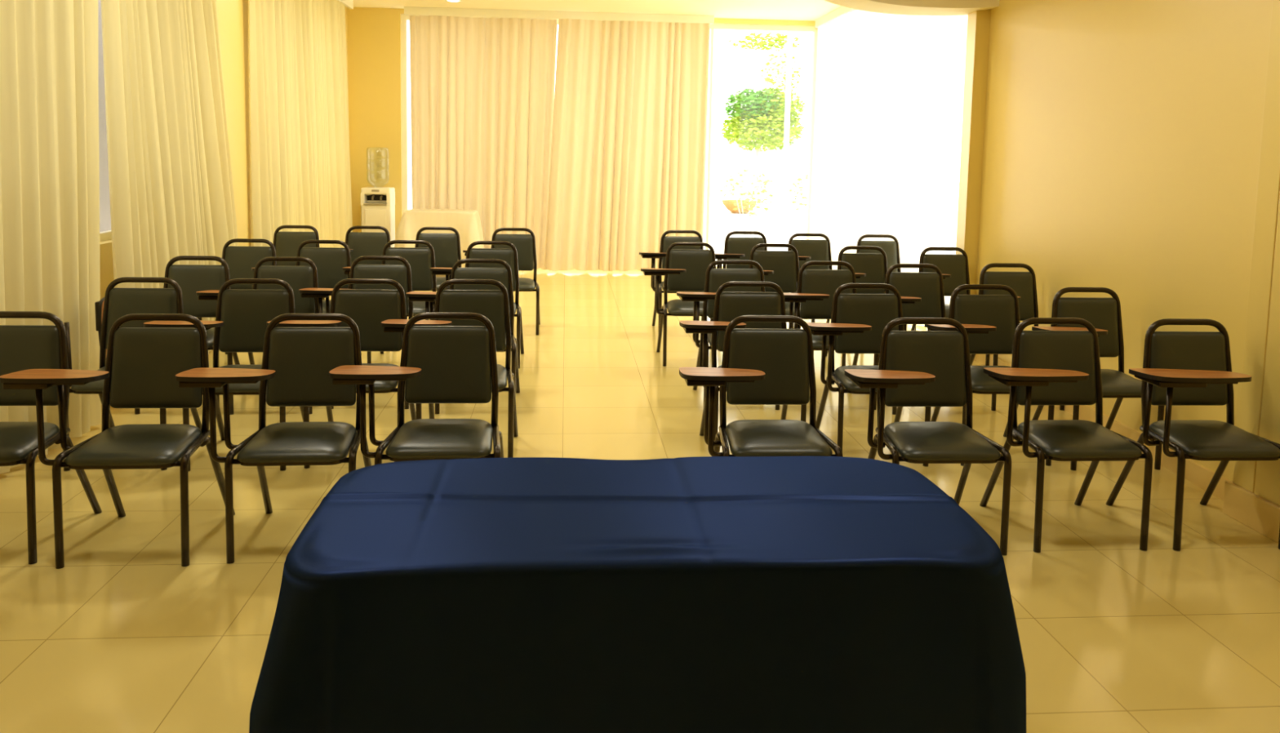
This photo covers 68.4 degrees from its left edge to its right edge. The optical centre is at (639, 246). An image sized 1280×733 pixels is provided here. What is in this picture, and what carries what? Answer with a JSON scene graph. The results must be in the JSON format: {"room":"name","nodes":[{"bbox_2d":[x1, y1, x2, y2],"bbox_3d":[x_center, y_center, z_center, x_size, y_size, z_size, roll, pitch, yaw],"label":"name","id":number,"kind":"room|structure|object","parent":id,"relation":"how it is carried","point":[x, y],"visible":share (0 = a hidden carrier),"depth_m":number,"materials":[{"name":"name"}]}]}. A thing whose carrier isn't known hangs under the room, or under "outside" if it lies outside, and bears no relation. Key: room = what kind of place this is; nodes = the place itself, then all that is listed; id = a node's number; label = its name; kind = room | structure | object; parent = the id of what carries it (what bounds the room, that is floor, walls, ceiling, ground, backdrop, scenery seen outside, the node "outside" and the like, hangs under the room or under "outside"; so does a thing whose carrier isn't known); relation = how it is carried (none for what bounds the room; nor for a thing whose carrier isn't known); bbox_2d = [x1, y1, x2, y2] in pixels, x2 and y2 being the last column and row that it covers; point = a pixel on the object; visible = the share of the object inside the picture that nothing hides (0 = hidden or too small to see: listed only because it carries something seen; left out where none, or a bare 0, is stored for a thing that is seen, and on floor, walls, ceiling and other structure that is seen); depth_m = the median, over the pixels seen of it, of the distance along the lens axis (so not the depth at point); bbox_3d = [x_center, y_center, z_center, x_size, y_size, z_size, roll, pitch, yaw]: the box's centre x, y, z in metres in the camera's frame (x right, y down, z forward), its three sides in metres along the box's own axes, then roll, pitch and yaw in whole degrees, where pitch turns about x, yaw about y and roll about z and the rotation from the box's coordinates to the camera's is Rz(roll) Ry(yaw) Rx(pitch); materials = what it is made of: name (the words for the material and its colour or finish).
{"room":"lecture room","nodes":[
{"label":"lecture room","id":0,"kind":"room"},
{"bbox_2d":[97,0,111,231],"bbox_3d":[-4.847,-1.542,5.008,0.300,5.400,21.000,1,6,-5],"label":"window","id":1,"kind":"structure","parent":0,"point":[104,200],"depth_m":8.77,"materials":[{"name":"glass"}]},
{"bbox_2d":[99,0,348,299],"bbox_3d":[-3.102,-0.479,3.236,0.180,3.300,18.000,1,6,-5],"label":"wall","id":2,"kind":"structure","parent":0,"point":[106,265],"depth_m":8.09,"materials":[{"name":"yellow paint"}]},
{"bbox_2d":[99,230,111,241],"bbox_3d":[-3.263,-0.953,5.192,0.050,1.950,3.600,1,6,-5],"label":"windowsill","id":3,"kind":"structure","parent":2,"relation":"in","point":[105,235],"depth_m":5.82,"materials":[{"name":"white paint"}]},
{"bbox_2d":[216,0,248,246],"bbox_3d":[-3.318,-0.903,7.461,0.090,3.300,0.900,1,6,-5],"label":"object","id":4,"kind":"structure","parent":2,"relation":"attached to","point":[230,12],"depth_m":7.68,"materials":[{"name":"yellow paint"}]},
{"bbox_2d":[347,7,815,235],"bbox_3d":[-0.735,-1.338,12.308,6.320,3.300,0.200,1,6,-5],"label":"wall","id":5,"kind":"structure","parent":0,"point":[374,34],"depth_m":11.96,"materials":[{"name":"yellow paint"}]},
{"bbox_2d":[400,13,817,270],"bbox_3d":[-0.365,-1.302,12.321,5.400,3.240,0.080,1,6,-5],"label":"window","id":6,"kind":"structure","parent":5,"relation":"in","point":[404,77],"depth_m":12.10,"materials":[{"name":"white metal"}]},
{"bbox_2d":[705,28,817,268],"bbox_3d":[1.595,-1.244,12.450,1.410,3.170,0.060,1,6,-5],"label":"door","id":7,"kind":"structure","parent":6,"relation":"attached to","point":[712,30],"depth_m":12.41,"materials":[{"name":"white metal"}]},
{"bbox_2d":[352,0,841,21],"bbox_3d":[0.060,-2.163,3.315,6.800,0.150,18.400,1,6,-5],"label":"ceiling","id":8,"kind":"structure","parent":0,"point":[780,10],"depth_m":11.37,"materials":[{"name":"beige paint"}]},
{"bbox_2d":[337,0,353,8],"bbox_3d":[-3.096,-2.431,6.695,0.040,0.100,9.290,1,6,-5],"label":"track","id":9,"kind":"object","parent":8,"relation":"attached to","point":[348,3],"visible":1,"depth_m":11.07,"materials":[{"name":"white metal"}]},
{"bbox_2d":[0,0,101,473],"bbox_3d":[-2.876,-0.491,3.812,0.169,3.182,2.900,1,6,-5],"label":"curtain","id":10,"kind":"object","parent":9,"relation":"hanging from","point":[50,168],"visible":0.77,"depth_m":4.68,"materials":[{"name":"beige fabric"}]},
{"bbox_2d":[100,0,239,355],"bbox_3d":[-3.108,-0.755,6.421,0.137,3.182,2.327,0,6,-6],"label":"curtain","id":11,"kind":"object","parent":9,"relation":"hanging from","point":[171,194],"visible":0.77,"depth_m":6.04,"materials":[{"name":"beige fabric"}]},
{"bbox_2d":[248,0,352,248],"bbox_3d":[-3.372,-1.093,9.672,0.160,3.202,3.581,1,6,-5],"label":"curtain","id":12,"kind":"object","parent":9,"relation":"hanging from","point":[299,129],"visible":0.79,"depth_m":9.26,"materials":[{"name":"beige fabric"}]},
{"bbox_2d":[444,0,462,2],"bbox_3d":[-2.194,-2.889,11.079,0.200,0.024,0.200,1,6,-5],"label":"recessed light","id":13,"kind":"object","parent":8,"relation":"in","point":[447,1],"visible":1,"depth_m":11.07,"materials":[{"name":"white metal"}]},
{"bbox_2d":[404,6,714,24],"bbox_3d":[-0.993,-2.905,11.848,3.880,0.100,0.040,1,6,-5],"label":"track","id":14,"kind":"object","parent":8,"relation":"attached to","point":[408,11],"visible":1,"depth_m":11.82,"materials":[{"name":"white metal"}]},
{"bbox_2d":[408,15,557,270],"bbox_3d":[-1.989,-1.286,11.973,1.840,3.182,0.159,1,6,-5],"label":"curtain","id":15,"kind":"object","parent":14,"relation":"hanging from","point":[482,89],"visible":0.8,"depth_m":11.92,"materials":[{"name":"beige fabric"}]},
{"bbox_2d":[543,18,710,271],"bbox_3d":[-0.173,-1.259,12.037,2.071,3.182,0.144,0,6,-6],"label":"curtain","id":16,"kind":"object","parent":14,"relation":"hanging from","point":[628,160],"visible":0.94,"depth_m":12.03,"materials":[{"name":"beige fabric"}]},
{"bbox_2d":[814,6,856,27],"bbox_3d":[2.483,-2.643,9.858,0.060,0.100,4.740,1,6,-5],"label":"track","id":17,"kind":"object","parent":8,"relation":"attached to","point":[828,18],"visible":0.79,"depth_m":11.46,"materials":[{"name":"white metal"}]},
{"bbox_2d":[808,9,968,330],"bbox_3d":[2.452,-1.006,9.969,0.130,3.182,4.746,1,6,-4],"label":"sheer curtain","id":18,"kind":"object","parent":17,"relation":"hanging from","point":[890,87],"visible":0.81,"depth_m":9.40,"materials":[{"name":"white fabric"}]},
{"bbox_2d":[0,269,1279,732],"bbox_3d":[0.009,1.270,3.506,6.800,0.120,18.100,1,6,-5],"label":"floor","id":19,"kind":"structure","parent":0,"point":[1116,636],"depth_m":3.61,"materials":[{"name":"beige tile"}]},
{"bbox_2d":[0,311,102,564],"bbox_3d":[-2.477,0.711,3.664,0.476,0.883,0.522,1,6,-4],"label":"chair","id":20,"kind":"object","parent":19,"relation":"on","point":[22,347],"visible":0.77,"depth_m":3.73,"materials":[{"name":"black leather"}]},
{"bbox_2d":[0,313,235,568],"bbox_3d":[-1.996,0.722,3.644,0.641,0.883,0.554,1,6,-5],"label":"chair","id":21,"kind":"object","parent":19,"relation":"on","point":[142,365],"visible":0.98,"depth_m":3.69,"materials":[{"name":"black leather"}]},
{"bbox_2d":[62,276,201,471],"bbox_3d":[-2.542,0.603,4.732,0.530,0.883,0.610,1,6,-5],"label":"chair","id":22,"kind":"object","parent":19,"relation":"on","point":[117,303],"visible":0.38,"depth_m":4.75,"materials":[{"name":"black leather"}]},
{"bbox_2d":[134,255,239,414],"bbox_3d":[-2.689,0.509,5.649,0.476,0.883,0.522,1,6,-5],"label":"chair","id":23,"kind":"object","parent":19,"relation":"on","point":[191,278],"visible":0.33,"depth_m":5.71,"materials":[{"name":"black leather"}]},
{"bbox_2d":[143,278,303,471],"bbox_3d":[-2.032,0.617,4.691,0.641,0.883,0.554,1,6,-5],"label":"chair","id":24,"kind":"object","parent":19,"relation":"on","point":[242,316],"visible":0.41,"depth_m":4.77,"materials":[{"name":"black leather"}]},
{"bbox_2d":[197,238,276,354],"bbox_3d":[-2.837,0.397,6.757,0.476,0.883,0.522,1,6,-4],"label":"chair","id":25,"kind":"object","parent":19,"relation":"on","point":[240,260],"visible":0.2,"depth_m":6.82,"materials":[{"name":"black leather"}]},
{"bbox_2d":[195,257,318,414],"bbox_3d":[-2.242,0.517,5.653,0.641,0.883,0.554,1,6,-5],"label":"chair","id":26,"kind":"object","parent":19,"relation":"on","point":[298,277],"visible":0.29,"depth_m":5.74,"materials":[{"name":"black leather"}]},
{"bbox_2d":[175,313,371,564],"bbox_3d":[-1.404,0.726,3.713,0.641,0.883,0.554,0,6,-6],"label":"chair","id":27,"kind":"object","parent":19,"relation":"on","point":[297,362],"visible":0.95,"depth_m":3.78,"materials":[{"name":"black leather"}]},
{"bbox_2d":[272,225,324,299],"bbox_3d":[-2.945,0.271,8.005,0.476,0.883,0.522,0,6,-6],"label":"chair","id":28,"kind":"object","parent":19,"relation":"on","point":[286,244],"visible":0.28,"depth_m":8.07,"materials":[{"name":"black leather"}]},
{"bbox_2d":[251,240,361,354],"bbox_3d":[-2.377,0.406,6.747,0.641,0.883,0.554,1,6,-5],"label":"chair","id":29,"kind":"object","parent":19,"relation":"on","point":[330,262],"visible":0.24,"depth_m":6.83,"materials":[{"name":"black leather"}]},
{"bbox_2d":[266,278,415,468],"bbox_3d":[-1.484,0.620,4.763,0.641,0.883,0.554,1,6,-4],"label":"chair","id":30,"kind":"object","parent":19,"relation":"on","point":[367,308],"visible":0.35,"depth_m":4.85,"materials":[{"name":"black leather"}]},
{"bbox_2d":[298,255,413,408],"bbox_3d":[-1.708,0.512,5.805,0.641,0.883,0.554,1,6,-4],"label":"chair","id":31,"kind":"object","parent":19,"relation":"on","point":[402,274],"visible":0.27,"depth_m":5.89,"materials":[{"name":"black leather"}]},
{"bbox_2d":[345,226,391,288],"bbox_3d":[-2.431,0.276,8.048,0.641,0.883,0.554,0,6,-6],"label":"chair","id":32,"kind":"object","parent":19,"relation":"on","point":[360,244],"visible":0.25,"depth_m":8.13,"materials":[{"name":"black leather"}]},
{"bbox_2d":[360,186,395,247],"bbox_3d":[-3.261,-0.450,11.730,0.356,1.556,0.370,1,6,-5],"label":"water cooler","id":33,"kind":"object","parent":19,"relation":"on","point":[377,203],"visible":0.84,"depth_m":11.58,"materials":[{"name":"beige plastic"}]},
{"bbox_2d":[363,203,386,204],"bbox_3d":[-3.251,-0.524,11.608,0.280,0.017,0.140,1,6,-5],"label":"drip tray","id":34,"kind":"object","parent":33,"relation":"on","point":[363,203],"depth_m":11.54,"materials":[{"name":"beige plastic"}]},
{"bbox_2d":[342,240,436,363],"bbox_3d":[-1.786,0.406,6.853,0.641,0.883,0.554,1,6,-5],"label":"chair","id":35,"kind":"object","parent":19,"relation":"on","point":[420,260],"visible":0.3,"depth_m":6.94,"materials":[{"name":"black leather"}]},
{"bbox_2d":[328,312,503,464],"bbox_3d":[-0.868,0.727,3.795,0.641,0.883,0.554,1,6,-4],"label":"chair","id":36,"kind":"object","parent":19,"relation":"on","point":[439,364],"visible":0.97,"depth_m":3.87,"materials":[{"name":"black leather"}]},
{"bbox_2d":[406,226,461,319],"bbox_3d":[-1.834,0.283,8.084,0.641,0.883,0.554,1,6,-5],"label":"chair","id":37,"kind":"object","parent":19,"relation":"on","point":[446,246],"visible":0.22,"depth_m":8.17,"materials":[{"name":"black leather"}]},
{"bbox_2d":[381,279,518,457],"bbox_3d":[-0.954,0.625,4.811,0.641,0.883,0.554,1,6,-5],"label":"chair","id":38,"kind":"object","parent":19,"relation":"on","point":[494,304],"visible":0.47,"depth_m":4.90,"materials":[{"name":"black leather"}]},
{"bbox_2d":[405,258,519,413],"bbox_3d":[-1.063,0.530,5.742,0.641,0.883,0.554,1,6,-4],"label":"chair","id":39,"kind":"object","parent":19,"relation":"on","point":[503,275],"visible":0.4,"depth_m":5.83,"materials":[{"name":"black leather"}]},
{"bbox_2d":[430,240,524,368],"bbox_3d":[-1.182,0.412,6.904,0.641,0.883,0.554,1,6,-4],"label":"chair","id":40,"kind":"object","parent":19,"relation":"on","point":[509,256],"visible":0.3,"depth_m":6.99,"materials":[{"name":"black leather"}]},
{"bbox_2d":[462,227,540,335],"bbox_3d":[-1.183,0.290,8.129,0.641,0.883,0.554,1,6,-5],"label":"chair","id":41,"kind":"object","parent":19,"relation":"on","point":[525,244],"visible":0.5,"depth_m":8.22,"materials":[{"name":"black leather"}]},
{"bbox_2d":[639,230,713,334],"bbox_3d":[0.294,0.310,8.209,0.641,0.883,0.554,0,6,-6],"label":"chair","id":42,"kind":"object","parent":19,"relation":"on","point":[665,242],"visible":0.41,"depth_m":8.29,"materials":[{"name":"black leather"}]},
{"bbox_2d":[640,242,715,366],"bbox_3d":[0.309,0.421,7.089,0.641,0.883,0.554,1,6,-5],"label":"chair","id":43,"kind":"object","parent":19,"relation":"on","point":[685,270],"visible":0.69,"depth_m":7.17,"materials":[{"name":"black leather"}]},
{"bbox_2d":[676,259,779,409],"bbox_3d":[0.529,0.540,5.931,0.641,0.883,0.554,1,6,-4],"label":"chair","id":44,"kind":"object","parent":19,"relation":"on","point":[714,277],"visible":0.38,"depth_m":6.01,"materials":[{"name":"black leather"}]},
{"bbox_2d":[715,231,767,268],"bbox_3d":[0.860,0.319,8.224,0.641,0.883,0.554,0,6,-6],"label":"chair","id":45,"kind":"object","parent":19,"relation":"on","point":[735,248],"visible":0.27,"depth_m":8.30,"materials":[{"name":"black leather"}]},
{"bbox_2d":[679,281,806,440],"bbox_3d":[0.507,0.640,4.923,0.641,0.883,0.554,1,6,-4],"label":"chair","id":46,"kind":"object","parent":19,"relation":"on","point":[728,305],"visible":0.36,"depth_m":5.00,"materials":[{"name":"black leather"}]},
{"bbox_2d":[679,315,843,456],"bbox_3d":[0.461,0.744,3.867,0.641,0.883,0.554,1,6,-4],"label":"chair","id":47,"kind":"object","parent":19,"relation":"on","point":[760,366],"visible":0.92,"depth_m":3.94,"materials":[{"name":"black leather"}]},
{"bbox_2d":[749,243,814,352],"bbox_3d":[0.951,0.431,7.107,0.641,0.883,0.554,1,6,-5],"label":"chair","id":48,"kind":"object","parent":19,"relation":"on","point":[780,268],"visible":0.32,"depth_m":7.20,"materials":[{"name":"black leather"}]},
{"bbox_2d":[787,233,832,328],"bbox_3d":[1.405,0.338,8.126,0.641,0.883,0.554,1,6,-5],"label":"chair","id":49,"kind":"object","parent":19,"relation":"on","point":[808,251],"visible":0.19,"depth_m":8.22,"materials":[{"name":"black leather"}]},
{"bbox_2d":[783,261,878,409],"bbox_3d":[1.129,0.548,5.967,0.641,0.883,0.554,1,6,-5],"label":"chair","id":50,"kind":"object","parent":19,"relation":"on","point":[816,288],"visible":0.44,"depth_m":6.05,"materials":[{"name":"black leather"}]},
{"bbox_2d":[826,245,906,366],"bbox_3d":[1.610,0.450,7.044,0.641,0.883,0.554,1,6,-4],"label":"chair","id":51,"kind":"object","parent":19,"relation":"on","point":[868,268],"visible":0.27,"depth_m":7.13,"materials":[{"name":"black leather"}]},
{"bbox_2d":[806,283,931,466],"bbox_3d":[1.134,0.651,4.931,0.641,0.883,0.554,1,6,-4],"label":"chair","id":52,"kind":"object","parent":19,"relation":"on","point":[858,323],"visible":0.62,"depth_m":5.01,"materials":[{"name":"black leather"}]},
{"bbox_2d":[856,234,915,330],"bbox_3d":[2.004,0.348,8.133,0.641,0.883,0.554,1,6,-5],"label":"chair","id":53,"kind":"object","parent":19,"relation":"on","point":[891,249],"visible":0.23,"depth_m":8.22,"materials":[{"name":"black leather"}]},
{"bbox_2d":[878,263,970,414],"bbox_3d":[1.673,0.563,5.911,0.641,0.883,0.554,1,6,-5],"label":"chair","id":54,"kind":"object","parent":19,"relation":"on","point":[922,294],"visible":0.26,"depth_m":6.00,"materials":[{"name":"black leather"}]},
{"bbox_2d":[844,317,1011,555],"bbox_3d":[1.124,0.755,3.882,0.641,0.883,0.554,1,6,-3],"label":"chair","id":55,"kind":"object","parent":19,"relation":"on","point":[917,368],"visible":0.98,"depth_m":3.94,"materials":[{"name":"black leather"}]},
{"bbox_2d":[911,246,990,365],"bbox_3d":[2.239,0.457,7.082,0.641,0.883,0.554,1,6,-4],"label":"chair","id":56,"kind":"object","parent":19,"relation":"on","point":[954,268],"visible":0.23,"depth_m":7.17,"materials":[{"name":"black leather"}]},
{"bbox_2d":[924,284,1054,466],"bbox_3d":[1.776,0.658,4.978,0.641,0.883,0.554,1,6,-3],"label":"chair","id":57,"kind":"object","parent":19,"relation":"on","point":[990,322],"visible":0.43,"depth_m":5.06,"materials":[{"name":"black leather"}]},
{"bbox_2d":[969,262,1064,410],"bbox_3d":[2.321,0.562,6.039,0.641,0.883,0.554,1,6,-5],"label":"chair","id":58,"kind":"object","parent":19,"relation":"on","point":[1024,283],"visible":0.22,"depth_m":6.13,"materials":[{"name":"black leather"}]},
{"bbox_2d":[979,317,1152,552],"bbox_3d":[1.708,0.759,3.952,0.642,0.883,0.534,1,6,-5],"label":"chair","id":59,"kind":"object","parent":19,"relation":"on","point":[1049,367],"visible":1,"depth_m":3.92,"materials":[{"name":"black leather"}]},
{"bbox_2d":[1031,287,1164,471],"bbox_3d":[2.314,0.671,4.942,0.641,0.883,0.554,1,6,-4],"label":"chair","id":60,"kind":"object","parent":19,"relation":"on","point":[1104,314],"visible":0.5,"depth_m":5.03,"materials":[{"name":"black leather"}]},
{"bbox_2d":[1106,318,1279,551],"bbox_3d":[2.307,0.767,3.981,0.612,0.883,0.555,1,6,-4],"label":"chair","id":61,"kind":"object","parent":19,"relation":"on","point":[1180,368],"visible":1,"depth_m":3.98,"materials":[{"name":"black leather"}]},
{"bbox_3d":[0.003,0.972,2.214,1.463,0.728,0.649,1,6,-5],"label":"table","id":62,"kind":"object","parent":19,"relation":"on","visible":0},
{"bbox_2d":[248,456,1026,732],"bbox_3d":[0.007,0.832,2.203,1.609,0.510,0.841,1,6,-5],"label":"tablecloth","id":63,"kind":"object","parent":62,"relation":"on","point":[698,594],"visible":1,"depth_m":1.87,"materials":[{"name":"blue fabric"}]},
{"bbox_2d":[975,0,1272,481],"bbox_3d":[3.038,-0.157,1.130,0.968,3.300,12.800,1,6,-5],"label":"wall","id":64,"kind":"structure","parent":0,"point":[1122,138],"depth_m":5.17,"materials":[{"name":"yellow paint"}]},
{"bbox_2d":[823,0,999,16],"bbox_3d":[2.007,-2.104,7.103,1.505,0.645,0.400,1,6,-5],"label":"trim","id":65,"kind":"structure","parent":64,"relation":"attached to","point":[908,7],"depth_m":7.01,"materials":[{"name":"beige paint"}]},
{"bbox_2d":[955,9,991,294],"bbox_3d":[2.589,-0.785,7.358,0.144,3.300,0.250,1,6,-5],"label":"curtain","id":66,"kind":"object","parent":64,"relation":"attached to","point":[978,21],"depth_m":7.25,"materials":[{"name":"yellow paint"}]},
{"bbox_2d":[973,354,1231,500],"bbox_3d":[2.661,0.979,5.802,0.025,0.100,3.204,1,6,-2],"label":"baseboard","id":67,"kind":"structure","parent":64,"relation":"attached to","point":[1196,473],"depth_m":4.83,"materials":[{"name":"tile"}]},
{"bbox_2d":[1222,481,1279,542],"bbox_3d":[2.736,1.228,3.086,0.100,0.145,2.250,1,6,-5],"label":"trim","id":68,"kind":"structure","parent":64,"relation":"attached to","point":[1254,511],"depth_m":4.02,"materials":[{"name":"wood"}]},
{"bbox_2d":[1232,0,1279,506],"bbox_3d":[2.777,-0.410,2.912,0.080,3.160,2.227,1,6,-5],"label":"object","id":69,"kind":"structure","parent":64,"relation":"attached to","point":[1259,412],"depth_m":3.98,"materials":[{"name":"yellow paint"}]},
{"label":"outside","id":70,"kind":"structure","parent":0,"visible":0},
{"bbox_2d":[408,174,959,265],"bbox_3d":[11.100,-1.791,37.236,52.000,0.200,47.500,1,6,-5],"label":"ground","id":71,"kind":"structure","parent":70,"point":[722,221],"depth_m":25.82,"materials":[{"name":"white"}]},
{"bbox_2d":[721,200,755,213],"bbox_3d":[2.744,-1.089,25.914,1.000,0.340,1.000,1,6,-5],"label":"terracotta bowl","id":72,"kind":"object","parent":71,"relation":"on","point":[728,204],"visible":0.66,"depth_m":25.62,"materials":[{"name":"orange ceramic"}]},
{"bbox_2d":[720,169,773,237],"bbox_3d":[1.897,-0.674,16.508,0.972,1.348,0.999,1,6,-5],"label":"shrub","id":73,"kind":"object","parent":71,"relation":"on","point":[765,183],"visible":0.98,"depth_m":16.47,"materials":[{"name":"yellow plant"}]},
{"bbox_2d":[720,32,808,237],"bbox_3d":[2.356,-2.119,18.123,1.661,3.922,1.810,-2,7,-31],"label":"street tree","id":74,"kind":"object","parent":71,"relation":"on","point":[762,112],"visible":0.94,"depth_m":17.82,"materials":[{"name":"green plant"}]},
{"bbox_2d":[780,31,792,243],"bbox_3d":[2.676,-2.381,17.108,0.100,4.650,0.100,1,6,-5],"label":"pole","id":75,"kind":"object","parent":71,"relation":"on","point":[789,35],"visible":1,"depth_m":17.11,"materials":[{"name":"white metal"}]},
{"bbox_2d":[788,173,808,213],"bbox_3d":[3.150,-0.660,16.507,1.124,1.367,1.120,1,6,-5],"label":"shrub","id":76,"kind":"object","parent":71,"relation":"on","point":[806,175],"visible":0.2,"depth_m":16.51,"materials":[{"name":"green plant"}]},
{"bbox_3d":[-2.452,-0.036,11.649,0.836,0.778,0.476,1,6,-5],"label":"side table","id":77,"kind":"object","parent":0,"visible":0},
{"bbox_2d":[394,208,484,267],"bbox_3d":[-2.462,-0.086,11.620,1.094,0.721,0.746,1,6,-5],"label":"tablecloth","id":78,"kind":"object","parent":77,"relation":"on","point":[467,223],"visible":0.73,"depth_m":11.36,"materials":[{"name":"white fabric"}]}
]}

